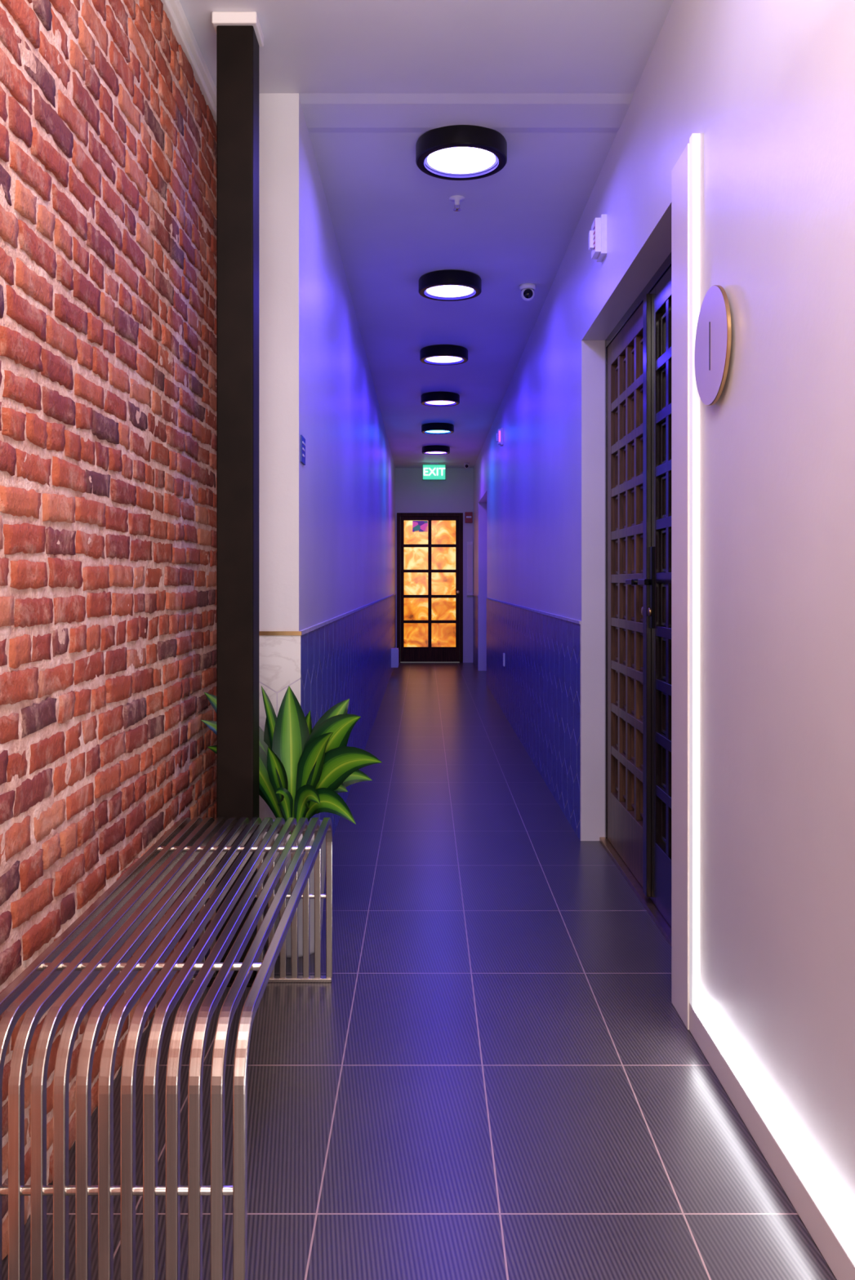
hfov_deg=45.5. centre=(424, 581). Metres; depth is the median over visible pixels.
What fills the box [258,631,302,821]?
wall tiles
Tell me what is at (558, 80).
ceiling
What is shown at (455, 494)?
wall
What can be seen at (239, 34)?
steel column
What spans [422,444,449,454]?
ceiling lamp
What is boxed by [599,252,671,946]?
door
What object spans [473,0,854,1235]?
wall
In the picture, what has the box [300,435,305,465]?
room sign
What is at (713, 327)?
wall sign
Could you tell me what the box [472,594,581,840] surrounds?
wainscot tile
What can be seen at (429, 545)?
door
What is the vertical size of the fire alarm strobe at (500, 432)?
0.156 m
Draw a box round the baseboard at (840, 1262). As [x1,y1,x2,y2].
[688,1003,854,1279]
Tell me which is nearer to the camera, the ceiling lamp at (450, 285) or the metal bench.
the metal bench
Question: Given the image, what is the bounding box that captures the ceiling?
[179,0,673,467]
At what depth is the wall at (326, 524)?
3.83 m
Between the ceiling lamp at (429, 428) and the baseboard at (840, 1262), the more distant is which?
the ceiling lamp at (429, 428)
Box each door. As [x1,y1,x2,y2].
[396,512,462,662]
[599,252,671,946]
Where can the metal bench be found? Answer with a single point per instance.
(39, 986)
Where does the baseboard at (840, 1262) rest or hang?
attached to the wall at (766, 87)
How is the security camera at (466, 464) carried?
attached to the ceiling
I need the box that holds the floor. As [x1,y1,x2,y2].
[2,662,835,1279]
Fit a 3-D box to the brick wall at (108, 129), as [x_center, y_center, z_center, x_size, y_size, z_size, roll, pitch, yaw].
[-0.842,-0.259,1.141,0.205,2.925,5.290,0,0,0]
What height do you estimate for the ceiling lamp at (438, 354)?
0.080 m
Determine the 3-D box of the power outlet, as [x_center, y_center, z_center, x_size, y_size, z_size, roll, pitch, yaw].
[0.713,0.700,9.200,0.015,0.116,0.072,0,0,0]
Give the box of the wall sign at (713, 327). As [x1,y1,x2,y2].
[693,284,731,405]
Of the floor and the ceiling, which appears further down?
the floor
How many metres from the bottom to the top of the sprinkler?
0.052 m
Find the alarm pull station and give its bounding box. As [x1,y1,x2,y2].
[464,511,472,523]
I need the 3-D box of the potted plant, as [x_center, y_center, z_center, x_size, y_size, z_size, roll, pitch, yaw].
[-0.431,0.767,3.324,0.635,0.867,0.282,0,0,7]
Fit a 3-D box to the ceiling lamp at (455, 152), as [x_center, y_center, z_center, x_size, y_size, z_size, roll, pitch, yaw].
[0.142,-1.660,3.950,0.352,0.080,0.352,0,0,0]
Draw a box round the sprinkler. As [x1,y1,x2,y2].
[448,195,465,211]
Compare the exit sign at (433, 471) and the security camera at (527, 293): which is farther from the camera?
the exit sign at (433, 471)
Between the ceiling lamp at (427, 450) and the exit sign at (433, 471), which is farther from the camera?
the exit sign at (433, 471)
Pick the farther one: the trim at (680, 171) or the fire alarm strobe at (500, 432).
the fire alarm strobe at (500, 432)
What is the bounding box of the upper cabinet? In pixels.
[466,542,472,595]
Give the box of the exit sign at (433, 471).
[422,462,445,479]
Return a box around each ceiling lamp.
[415,124,506,180]
[418,269,481,301]
[419,344,467,365]
[420,391,459,406]
[421,422,453,434]
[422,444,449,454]
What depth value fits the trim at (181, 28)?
3.19 m
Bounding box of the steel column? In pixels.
[206,11,263,986]
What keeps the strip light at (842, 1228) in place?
attached to the wall at (766, 87)
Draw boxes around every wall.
[0,0,216,1259]
[258,93,395,631]
[395,467,473,662]
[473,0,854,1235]
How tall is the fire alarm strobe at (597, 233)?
0.156 m
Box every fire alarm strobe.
[496,427,502,446]
[588,213,606,262]
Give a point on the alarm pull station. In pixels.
(468, 515)
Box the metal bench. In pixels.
[0,817,333,1279]
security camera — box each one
[463,462,469,468]
[519,283,535,301]
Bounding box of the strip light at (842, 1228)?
[688,133,854,1261]
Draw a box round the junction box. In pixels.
[391,648,398,667]
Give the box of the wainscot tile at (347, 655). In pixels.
[300,593,395,838]
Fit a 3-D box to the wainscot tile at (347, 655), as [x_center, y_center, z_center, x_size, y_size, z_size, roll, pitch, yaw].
[-0.432,0.685,9.375,0.010,1.029,11.650,0,0,0]
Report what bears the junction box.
attached to the wainscot tile at (347, 655)
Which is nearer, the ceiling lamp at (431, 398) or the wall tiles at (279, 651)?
the wall tiles at (279, 651)
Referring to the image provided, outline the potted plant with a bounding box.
[200,685,382,957]
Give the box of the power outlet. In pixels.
[502,653,504,666]
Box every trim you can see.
[160,0,216,123]
[671,143,688,1030]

